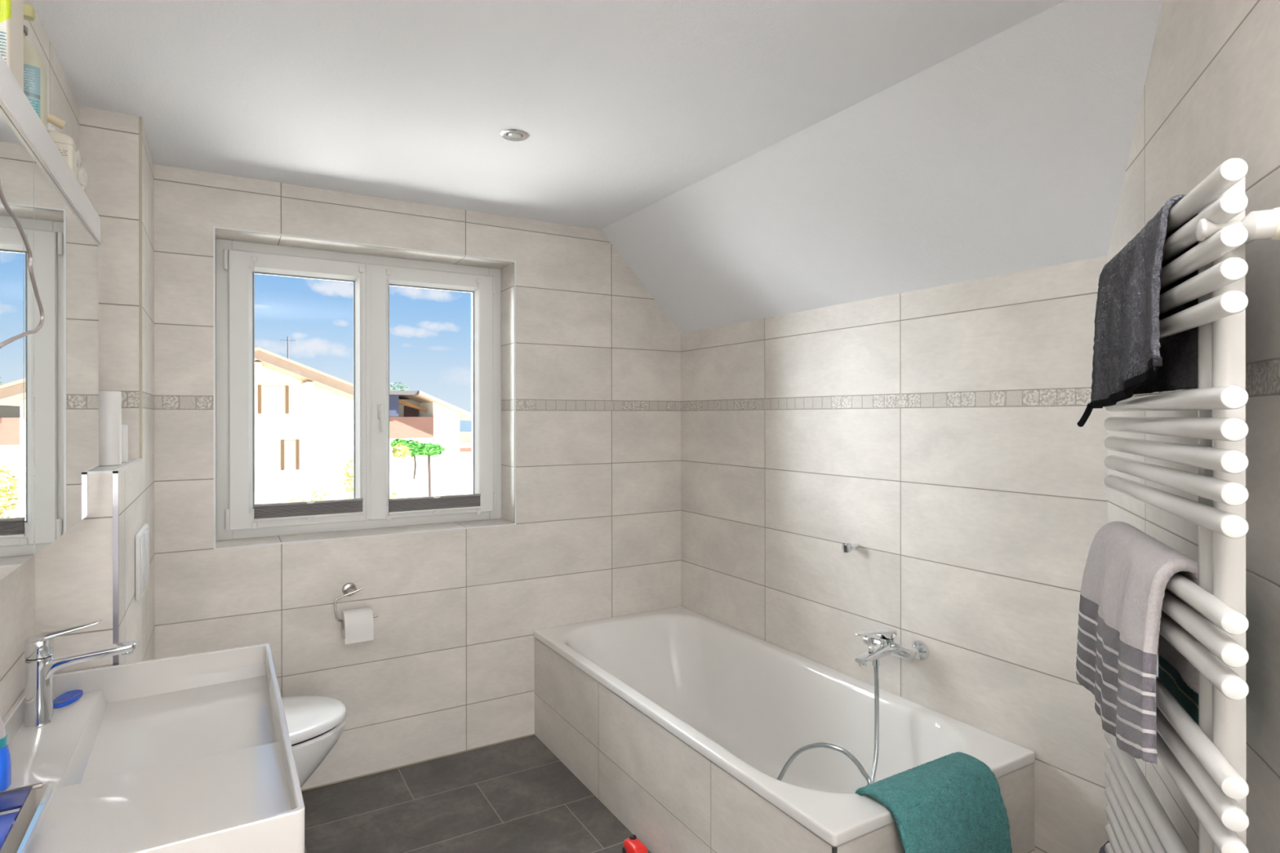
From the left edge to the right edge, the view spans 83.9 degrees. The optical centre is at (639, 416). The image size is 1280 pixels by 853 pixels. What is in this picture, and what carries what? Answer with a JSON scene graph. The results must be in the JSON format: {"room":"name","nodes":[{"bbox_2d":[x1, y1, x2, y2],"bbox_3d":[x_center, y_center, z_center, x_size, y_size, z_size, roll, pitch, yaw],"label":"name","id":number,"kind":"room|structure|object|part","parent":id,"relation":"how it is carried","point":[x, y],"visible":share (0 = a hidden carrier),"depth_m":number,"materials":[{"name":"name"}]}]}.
{"room":"bathroom","nodes":[
{"label":"bathroom","id":0,"kind":"room"},
{"bbox_2d":[0,0,79,719],"bbox_3d":[-0.461,0.242,-0.010,0.120,2.350,5.700,0,0,-30],"label":"wall","id":1,"kind":"structure","parent":0,"point":[17,588],"depth_m":1.44,"materials":[{"name":"tile"}]},
{"bbox_2d":[0,53,101,580],"bbox_3d":[-0.896,-0.117,0.964,0.116,0.634,1.319,0,0,-30],"label":"mirror cabinet","id":2,"kind":"object","parent":1,"relation":"attached to","point":[49,377],"visible":1,"depth_m":1.07,"materials":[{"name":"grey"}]},
{"bbox_2d":[0,0,23,91],"bbox_3d":[-0.880,-0.580,0.943,0.086,0.292,0.084,0,0,-30],"label":"bottle","id":3,"kind":"object","parent":2,"relation":"on","point":[11,11],"visible":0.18,"depth_m":0.95,"materials":[{"name":"white plastic"}]},
{"bbox_2d":[0,106,34,580],"bbox_3d":[-0.693,-0.090,0.719,0.003,0.579,0.692,0,0,-30],"label":"mirror glass","id":4,"kind":"object","parent":2,"relation":"attached to","point":[16,141],"depth_m":0.93,"materials":[{"name":"silver mirror"}]},
{"bbox_2d":[0,181,44,348],"bbox_3d":[-0.696,-0.190,0.774,0.015,0.498,0.373,0,0,-30],"label":"power cable","id":5,"kind":"object","parent":2,"relation":"hanging from","point":[2,197],"visible":1,"depth_m":0.86,"materials":[{"name":"grey plastic"}]},
{"bbox_2d":[23,4,47,130],"bbox_3d":[-1.007,-0.549,1.145,0.080,0.230,0.052,0,0,-30],"label":"shampoo bottle","id":6,"kind":"object","parent":2,"relation":"on","point":[35,77],"visible":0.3,"depth_m":1.15,"materials":[{"name":"grey plastic"}]},
{"bbox_3d":[-0.853,-0.407,0.989,0.012,0.054,1.319,0,0,-30],"label":"panel","id":7,"kind":"part","parent":2,"relation":"part of","materials":[{"name":"white"}]},
{"bbox_2d":[47,113,75,177],"bbox_3d":[-1.136,-0.508,1.378,0.068,0.148,0.044,0,0,-30],"label":"lotion bottle","id":8,"kind":"object","parent":2,"relation":"on","point":[66,145],"visible":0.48,"depth_m":1.37,"materials":[{"name":"white plastic"}]},
{"bbox_2d":[33,152,98,555],"bbox_3d":[-1.028,-0.089,1.289,0.003,0.579,0.623,0,0,-30],"label":"mirror glass","id":9,"kind":"object","parent":2,"relation":"attached to","point":[66,242],"depth_m":1.21,"materials":[{"name":"silver metal"}]},
{"bbox_2d":[75,150,87,191],"bbox_3d":[-1.198,-0.503,1.495,0.061,0.139,0.083,0,0,-30],"label":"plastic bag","id":10,"kind":"object","parent":2,"relation":"on","point":[81,172],"visible":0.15,"depth_m":1.50,"materials":[{"name":"white plastic"}]},
{"bbox_2d":[0,643,305,852],"bbox_3d":[-0.871,0.631,1.245,0.442,0.165,0.848,0,0,-30],"label":"washbasin","id":11,"kind":"object","parent":1,"relation":"attached to","point":[193,753],"visible":0.8,"depth_m":1.25,"materials":[{"name":"white ceramic"}]},
{"bbox_2d":[0,711,11,791],"bbox_3d":[-1.030,0.520,1.131,0.048,0.149,0.048,0,0,-30],"label":"soap bottle","id":12,"kind":"object","parent":11,"relation":"on","point":[5,754],"visible":0.97,"depth_m":1.13,"materials":[{"name":"blue plastic"}]},
{"bbox_2d":[0,782,53,852],"bbox_3d":[-0.853,0.560,0.907,0.130,0.064,0.218,0,0,-30],"label":"chrome holder","id":13,"kind":"object","parent":11,"relation":"on","point":[17,828],"visible":1,"depth_m":0.97,"materials":[{"name":"silver metal"}]},
{"bbox_2d":[53,689,83,708],"bbox_3d":[-1.199,0.590,1.491,0.042,0.008,0.091,0,0,-16],"label":"soap dish","id":14,"kind":"object","parent":11,"relation":"on","point":[65,699],"visible":0.96,"depth_m":1.49,"materials":[{"name":"blue plastic"}]},
{"bbox_2d":[23,618,137,728],"bbox_3d":[-1.106,0.501,1.413,0.178,0.186,0.048,0,0,-30],"label":"mixer tap","id":15,"kind":"object","parent":11,"relation":"on","point":[40,663],"visible":1,"depth_m":1.37,"materials":[{"name":"silver metal"}]},
{"bbox_3d":[-1.131,0.422,1.399,0.118,0.027,0.048,0,0,-32],"label":"lever handle","id":16,"kind":"part","parent":15,"relation":"part of","materials":[{"name":"silver metal"}]},
{"bbox_3d":[-1.095,0.490,1.420,0.151,0.058,0.040,0,0,-30],"label":"spout","id":17,"kind":"part","parent":15,"relation":"part of","materials":[{"name":"silver metal"}]},
{"bbox_2d":[35,106,154,674],"bbox_3d":[-1.485,0.244,1.991,0.143,2.350,1.012,0,0,-30],"label":"wall","id":18,"kind":"structure","parent":0,"point":[108,141],"depth_m":2.03,"materials":[{"name":"tile"}]},
{"bbox_2d":[98,391,121,466],"bbox_3d":[-1.333,0.030,1.786,0.053,0.186,0.053,0,0,-30],"label":"spray can","id":19,"kind":"object","parent":18,"relation":"on","point":[109,402],"visible":0.81,"depth_m":1.77,"materials":[{"name":"white metal"}]},
{"bbox_2d":[112,471,119,665],"bbox_3d":[-1.171,0.771,1.593,0.010,1.296,0.010,0,0,-30],"label":"trim","id":20,"kind":"structure","parent":18,"relation":"attached to","point":[115,476],"depth_m":1.59,"materials":[{"name":"grey"}]},
{"bbox_2d":[98,457,142,474],"bbox_3d":[-1.371,0.125,1.798,0.144,0.006,0.564,0,0,-30],"label":"trim","id":21,"kind":"structure","parent":18,"relation":"attached to","point":[125,467],"depth_m":1.68,"materials":[{"name":"white"}]},
{"bbox_2d":[121,424,128,462],"bbox_3d":[-1.383,0.073,1.896,0.033,0.100,0.033,0,0,-30],"label":"tin","id":22,"kind":"object","parent":18,"relation":"on","point":[124,427],"visible":0.42,"depth_m":1.89,"materials":[{"name":"white metal"}]},
{"bbox_2d":[138,116,142,458],"bbox_3d":[-1.457,-0.374,2.078,0.007,0.996,0.009,0,0,-30],"label":"trim","id":23,"kind":"structure","parent":18,"relation":"attached to","point":[140,117],"depth_m":2.07,"materials":[{"name":"silver"}]},
{"bbox_2d":[135,523,149,599],"bbox_3d":[-1.406,0.406,2.013,0.014,0.175,0.246,0,0,-30],"label":"flush plate","id":24,"kind":"object","parent":18,"relation":"attached to","point":[142,537],"visible":1,"depth_m":1.93,"materials":[{"name":"white plastic"}]},
{"bbox_2d":[281,695,346,787],"bbox_3d":[-1.219,1.122,2.235,0.558,0.334,0.384,0,0,-30],"label":"toilet","id":25,"kind":"object","parent":18,"relation":"attached to","point":[315,723],"visible":0.24,"depth_m":2.24,"materials":[{"name":"white ceramic"}]},
{"bbox_3d":[-1.204,0.971,2.244,0.515,0.032,0.384,0,0,-30],"label":"lid","id":26,"kind":"part","parent":25,"relation":"part of","materials":[{"name":"white plastic"}]},
{"bbox_3d":[-1.219,1.141,2.235,0.558,0.295,0.380,0,0,-30],"label":"bowl","id":27,"kind":"part","parent":25,"relation":"part of","materials":[{"name":"white ceramic"}]},
{"bbox_2d":[153,164,680,790],"bbox_3d":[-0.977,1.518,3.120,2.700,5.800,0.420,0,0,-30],"label":"wall","id":28,"kind":"structure","parent":0,"point":[448,666],"depth_m":2.98,"materials":[{"name":"tile"}]},
{"bbox_2d":[333,582,377,622],"bbox_3d":[-1.103,0.716,2.759,0.157,0.132,0.074,0,0,-30],"label":"toilet roll holder","id":29,"kind":"object","parent":28,"relation":"attached to","point":[348,588],"visible":0.91,"depth_m":2.75,"materials":[{"name":"silver metal"}]},
{"bbox_3d":[-1.122,0.676,2.759,0.052,0.052,0.055,0,0,-30],"label":"wall plate","id":30,"kind":"part","parent":29,"relation":"part of","materials":[{"name":"silver metal"}]},
{"bbox_2d":[341,607,373,644],"bbox_3d":[-1.084,0.796,2.730,0.104,0.112,0.107,0,0,-30],"label":"toilet roll","id":31,"kind":"object","parent":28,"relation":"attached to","point":[357,624],"visible":0.98,"depth_m":2.69,"materials":[{"name":"white paper"}]},
{"bbox_2d":[215,239,501,540],"bbox_3d":[-1.122,-0.101,2.986,1.128,1.146,0.146,0,0,-30],"label":"window","id":32,"kind":"structure","parent":28,"relation":"in","point":[234,267],"depth_m":2.95,"materials":[{"name":"white plastic"}]},
{"bbox_3d":[-1.366,-0.100,2.862,0.497,1.070,0.072,0,0,-30],"label":"sash","id":33,"kind":"part","parent":32,"relation":"part of","materials":[{"name":"white plastic"}]},
{"bbox_2d":[251,255,364,528],"bbox_3d":[-1.312,-0.092,2.833,0.410,1.050,0.030,0,0,-30],"label":"blind","id":34,"kind":"object","parent":32,"relation":"attached to","point":[310,509],"visible":1,"depth_m":2.82,"materials":[{"name":"grey fabric"}]},
{"bbox_3d":[-1.487,-0.099,2.746,0.002,0.993,0.002,0,0,-30],"label":"guide cord","id":35,"kind":"part","parent":34,"relation":"part of","materials":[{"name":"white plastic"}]},
{"bbox_3d":[-1.313,0.343,2.837,0.396,0.009,0.022,0,0,-30],"label":"rail","id":36,"kind":"part","parent":34,"relation":"part of","materials":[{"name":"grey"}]},
{"bbox_3d":[-1.313,0.398,2.837,0.396,0.009,0.022,0,0,-30],"label":"rail","id":37,"kind":"part","parent":34,"relation":"part of","materials":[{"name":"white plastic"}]},
{"bbox_3d":[-1.151,-0.100,2.944,0.002,0.993,0.002,0,0,-30],"label":"guide cord","id":38,"kind":"part","parent":34,"relation":"part of","materials":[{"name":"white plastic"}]},
{"bbox_3d":[-1.073,0.005,2.961,0.026,0.123,0.054,0,0,-30],"label":"handle","id":39,"kind":"part","parent":32,"relation":"part of","materials":[{"name":"white plastic"}]},
{"bbox_3d":[-0.913,-0.101,3.129,0.534,1.070,0.072,0,0,-30],"label":"sash","id":40,"kind":"part","parent":32,"relation":"part of","materials":[{"name":"white plastic"}]},
{"bbox_2d":[386,269,481,520],"bbox_3d":[-0.884,-0.088,3.086,0.408,1.059,0.030,0,0,-30],"label":"blind","id":41,"kind":"object","parent":32,"relation":"attached to","point":[437,504],"visible":1,"depth_m":3.08,"materials":[{"name":"grey fabric"}]},
{"bbox_3d":[-1.058,-0.096,2.999,0.002,1.002,0.002,0,0,-30],"label":"guide cord","id":42,"kind":"part","parent":41,"relation":"part of","materials":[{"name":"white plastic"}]},
{"bbox_3d":[-0.885,0.352,3.089,0.394,0.009,0.022,0,0,-30],"label":"rail","id":43,"kind":"part","parent":41,"relation":"part of","materials":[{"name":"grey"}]},
{"bbox_3d":[-0.885,0.407,3.089,0.394,0.009,0.022,0,0,-30],"label":"rail","id":44,"kind":"part","parent":41,"relation":"part of","materials":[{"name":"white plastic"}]},
{"bbox_3d":[-0.724,-0.096,3.195,0.002,1.002,0.002,0,0,-30],"label":"guide cord","id":45,"kind":"part","parent":41,"relation":"part of","materials":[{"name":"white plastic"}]},
{"bbox_2d":[213,226,515,549],"bbox_3d":[-1.039,-0.101,2.844,1.140,1.158,0.008,0,0,-30],"label":"trim","id":46,"kind":"structure","parent":28,"relation":"attached to","point":[214,227],"depth_m":2.75,"materials":[{"name":"white"}]},
{"bbox_2d":[301,733,533,791],"bbox_3d":[-0.734,1.416,3.015,2.187,0.004,0.006,0,0,-30],"label":"trim","id":47,"kind":"structure","parent":28,"relation":"attached to","point":[531,734],"depth_m":2.90,"materials":[{"name":"beige tile"}]},
{"bbox_2d":[302,733,651,852],"bbox_3d":[0.481,1.476,0.642,2.700,0.120,6.170,0,0,-30],"label":"floor","id":48,"kind":"structure","parent":0,"point":[514,796],"depth_m":2.57,"materials":[{"name":"tile"}]},
{"bbox_2d":[622,834,648,852],"bbox_3d":[-0.014,1.388,2.288,0.057,0.058,0.092,0,0,-30],"label":"plastic toy","id":49,"kind":"object","parent":48,"relation":"on","point":[633,844],"visible":1,"depth_m":2.28,"materials":[{"name":"red plastic"}]},
{"bbox_3d":[-0.022,1.366,2.309,0.024,0.014,0.024,0,0,-30],"label":"knob","id":50,"kind":"part","parent":49,"relation":"part of","materials":[{"name":"black plastic"}]},
{"bbox_2d":[533,605,1035,852],"bbox_3d":[0.324,1.182,2.594,0.790,0.468,1.806,0,0,-30],"label":"bathtub","id":51,"kind":"object","parent":48,"relation":"on","point":[684,723],"visible":0.93,"depth_m":2.51,"materials":[{"name":"white ceramic"}]},
{"bbox_3d":[-0.009,1.201,2.401,0.012,0.432,1.800,0,0,-30],"label":"tiled panel","id":52,"kind":"part","parent":51,"relation":"part of","materials":[{"name":"tile"}]},
{"bbox_2d":[854,751,1012,852],"bbox_3d":[0.748,1.104,1.818,0.384,0.366,0.200,0,0,-30],"label":"towel","id":53,"kind":"object","parent":51,"relation":"on","point":[953,802],"visible":1,"depth_m":1.78,"materials":[{"name":"teal fabric"}]},
{"bbox_3d":[0.781,1.199,1.821,0.786,0.432,0.001,0,0,-30],"label":"tiled panel","id":54,"kind":"part","parent":51,"relation":"part of","materials":[{"name":"beige tile"}]},
{"bbox_2d":[1098,840,1109,852],"bbox_3d":[0.992,1.161,1.520,0.115,0.507,0.236,0,0,28],"label":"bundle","id":55,"kind":"object","parent":48,"relation":"on","point":[1102,850],"visible":0.37,"depth_m":1.53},
{"bbox_2d":[31,0,1163,333],"bbox_3d":[0.486,-0.735,0.647,2.720,0.881,6.170,0,0,-30],"label":"ceiling","id":56,"kind":"structure","parent":0,"point":[745,160],"depth_m":1.91,"materials":[{"name":"white paint"}]},
{"bbox_2d":[500,128,528,141],"bbox_3d":[-0.389,-0.870,2.211,0.089,0.007,0.089,0,0,-30],"label":"recessed light","id":57,"kind":"object","parent":56,"relation":"in","point":[513,135],"visible":1,"depth_m":2.20,"materials":[{"name":"white metal"}]},
{"bbox_2d":[680,255,1108,852],"bbox_3d":[0.763,0.494,2.743,0.120,1.842,1.996,0,0,-30],"label":"wall","id":58,"kind":"structure","parent":0,"point":[934,432],"depth_m":2.32,"materials":[{"name":"tile"}]},
{"bbox_2d":[841,542,858,552],"bbox_3d":[0.757,0.475,2.575,0.060,0.032,0.033,0,0,-19],"label":"holder","id":59,"kind":"object","parent":58,"relation":"attached to","point":[846,547],"visible":1,"depth_m":2.56,"materials":[{"name":"silver metal"}]},
{"bbox_2d":[854,626,928,666],"bbox_3d":[0.794,0.763,2.358,0.218,0.119,0.216,0,0,-30],"label":"mixer tap","id":60,"kind":"object","parent":58,"relation":"attached to","point":[882,644],"visible":1,"depth_m":2.33,"materials":[{"name":"silver metal"}]},
{"bbox_2d":[777,666,879,785],"bbox_3d":[0.515,1.089,2.240,0.476,0.536,0.350,0,0,14],"label":"shower hose","id":61,"kind":"object","parent":60,"relation":"hanging from","point":[870,780],"visible":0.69,"depth_m":2.29,"materials":[{"name":"grey metal"}]},
{"bbox_3d":[0.758,0.749,2.337,0.024,0.047,0.024,0,0,-30],"label":"diverter knob","id":62,"kind":"part","parent":60,"relation":"part of","materials":[{"name":"silver metal"}]},
{"bbox_3d":[0.774,0.776,2.346,0.155,0.051,0.048,0,0,-30],"label":"spout","id":63,"kind":"part","parent":60,"relation":"part of","materials":[{"name":"silver metal"}]},
{"bbox_2d":[871,658,879,666],"bbox_3d":[0.778,0.803,2.348,0.023,0.038,0.023,0,0,-30],"label":"outlet","id":64,"kind":"object","parent":60,"relation":"attached to","point":[875,663],"depth_m":2.34,"materials":[{"name":"silver metal"}]},
{"bbox_3d":[0.773,0.720,2.346,0.170,0.033,0.047,0,0,-30],"label":"lever handle","id":65,"kind":"part","parent":60,"relation":"part of","materials":[{"name":"silver metal"}]},
{"bbox_2d":[1107,0,1279,852],"bbox_3d":[1.037,0.240,1.263,0.120,2.350,1.227,0,0,23],"label":"wall","id":66,"kind":"structure","parent":0,"point":[1211,96],"depth_m":1.03,"materials":[{"name":"tile"}]},
{"bbox_2d":[1103,158,1279,852],"bbox_3d":[0.828,0.337,1.075,0.122,1.269,0.610,0,0,23],"label":"towel radiator","id":67,"kind":"object","parent":66,"relation":"attached to","point":[1206,761],"visible":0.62,"depth_m":0.90,"materials":[{"name":"white metal"}]},
{"bbox_2d":[1075,521,1198,764],"bbox_3d":[0.803,0.352,1.152,0.114,0.314,0.446,0,0,22],"label":"towel","id":68,"kind":"object","parent":67,"relation":"hanging from","point":[1126,574],"visible":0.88,"depth_m":1.07,"materials":[{"name":"grey fabric"}]},
{"bbox_2d":[1076,194,1198,426],"bbox_3d":[0.815,-0.142,1.166,0.088,0.327,0.494,0,0,21],"label":"towel","id":69,"kind":"object","parent":67,"relation":"hanging from","point":[1130,358],"visible":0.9,"depth_m":1.07,"materials":[{"name":"black fabric"}]},
{"bbox_2d":[1158,654,1198,724],"bbox_3d":[0.844,0.355,1.095,0.014,0.211,0.286,0,0,22],"label":"towel","id":70,"kind":"object","parent":67,"relation":"hanging from","point":[1168,675],"visible":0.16,"depth_m":1.12,"materials":[{"name":"fabric"}]},
{"bbox_3d":[0.764,0.284,0.952,0.027,1.163,0.032,0,0,23],"label":"post","id":71,"kind":"part","parent":67,"relation":"part of","materials":[{"name":"white metal"}]},
{"bbox_3d":[0.743,0.284,0.902,0.027,1.163,0.038,0,0,23],"label":"post","id":72,"kind":"part","parent":67,"relation":"part of","materials":[{"name":"white metal"}]},
{"bbox_3d":[0.706,-0.224,0.846,0.072,0.034,0.034,0,0,23],"label":"bracket knob","id":73,"kind":"part","parent":67,"relation":"part of","materials":[{"name":"white metal"}]},
{"bbox_3d":[0.738,-0.225,0.860,0.016,0.024,0.070,0,0,23],"label":"bracket arm","id":74,"kind":"part","parent":67,"relation":"part of","materials":[{"name":"white metal"}]},
{"label":"outside","id":75,"kind":"structure","parent":0,"visible":0},
{"bbox_3d":[-14.625,4.540,87.952,180.000,0.200,159.500,0,0,-30],"label":"ground","id":76,"kind":"structure","parent":75,"visible":0},
{"bbox_2d":[254,336,353,503],"bbox_3d":[-11.605,1.310,17.635,8.100,6.250,10.780,0,0,-30],"label":"house","id":77,"kind":"structure","parent":76,"relation":"on","point":[304,415],"depth_m":15.28,"materials":[{"name":"white paint"}]},
{"bbox_2d":[257,385,261,413],"bbox_3d":[-7.989,-0.350,14.954,0.060,0.600,0.068,0,0,-30],"label":"shutter","id":78,"kind":"object","parent":77,"relation":"hanging from","point":[259,386],"depth_m":14.93,"materials":[{"name":"brown wood"}]},
{"bbox_2d":[280,440,284,470],"bbox_3d":[-7.616,0.829,15.172,0.060,0.640,0.068,0,0,-30],"label":"shutter","id":79,"kind":"object","parent":77,"relation":"hanging from","point":[282,441],"depth_m":15.14,"materials":[{"name":"brown wood"}]},
{"bbox_2d":[285,385,288,413],"bbox_3d":[-7.541,-0.351,15.217,0.060,0.600,0.068,0,0,-30],"label":"shutter","id":80,"kind":"object","parent":77,"relation":"hanging from","point":[286,386],"depth_m":15.19,"materials":[{"name":"brown wood"}]},
{"bbox_2d":[295,440,299,469],"bbox_3d":[-7.366,0.829,15.319,0.060,0.640,0.068,0,0,-30],"label":"shutter","id":81,"kind":"object","parent":77,"relation":"hanging from","point":[297,442],"depth_m":15.30,"materials":[{"name":"brown wood"}]},
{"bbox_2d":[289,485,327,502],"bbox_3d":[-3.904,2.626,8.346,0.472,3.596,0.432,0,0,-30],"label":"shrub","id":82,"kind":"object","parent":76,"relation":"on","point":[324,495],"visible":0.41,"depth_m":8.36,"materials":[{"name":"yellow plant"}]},
{"bbox_2d":[342,455,353,498],"bbox_3d":[-3.315,2.407,8.683,0.630,4.030,0.587,0,0,6],"label":"shrub","id":83,"kind":"object","parent":76,"relation":"on","point":[347,476],"visible":0.11,"depth_m":8.58,"materials":[{"name":"yellow plant"}]},
{"bbox_2d":[389,382,408,391],"bbox_3d":[-17.746,0.999,51.043,2.642,6.895,1.738,0,0,-30],"label":"tree","id":84,"kind":"object","parent":76,"relation":"on","point":[399,383],"visible":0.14,"depth_m":51.08,"materials":[{"name":"green plant"}]},
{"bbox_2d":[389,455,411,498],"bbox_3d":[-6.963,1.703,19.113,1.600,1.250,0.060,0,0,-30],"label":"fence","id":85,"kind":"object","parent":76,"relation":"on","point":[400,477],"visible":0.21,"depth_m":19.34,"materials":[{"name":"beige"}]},
{"bbox_2d":[389,443,412,497],"bbox_3d":[-3.525,2.401,9.965,0.624,4.044,0.430,0,0,-30],"label":"shrub","id":86,"kind":"object","parent":76,"relation":"on","point":[403,449],"visible":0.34,"depth_m":9.99,"materials":[{"name":"yellow plant"}]},
{"bbox_2d":[390,438,444,496],"bbox_3d":[-7.014,2.562,22.529,1.704,3.735,1.288,0,0,-30],"label":"tree","id":87,"kind":"object","parent":76,"relation":"on","point":[420,449],"visible":0.7,"depth_m":22.41,"materials":[{"name":"green plant"}]},
{"bbox_2d":[389,390,471,497],"bbox_3d":[-13.531,1.688,32.791,9.550,5.500,9.700,0,0,-30],"label":"house","id":88,"kind":"structure","parent":76,"relation":"on","point":[419,415],"depth_m":30.77,"materials":[{"name":"white paint"}]},
{"bbox_3d":[-10.366,-0.432,29.840,0.420,0.890,0.400,0,0,-30],"label":"balcony post","id":89,"kind":"part","parent":88,"relation":"part of","materials":[{"name":"blue"}]},
{"bbox_3d":[-10.577,0.484,29.669,3.880,0.900,0.060,0,0,-30],"label":"balcony railing","id":90,"kind":"part","parent":88,"relation":"part of","materials":[{"name":"paint"}]},
{"bbox_2d":[459,420,471,494],"bbox_3d":[-8.739,2.206,40.077,5.400,4.450,8.000,0,0,-30],"label":"building","id":91,"kind":"structure","parent":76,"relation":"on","point":[465,426],"depth_m":37.46,"materials":[{"name":"white paint"}]}
]}

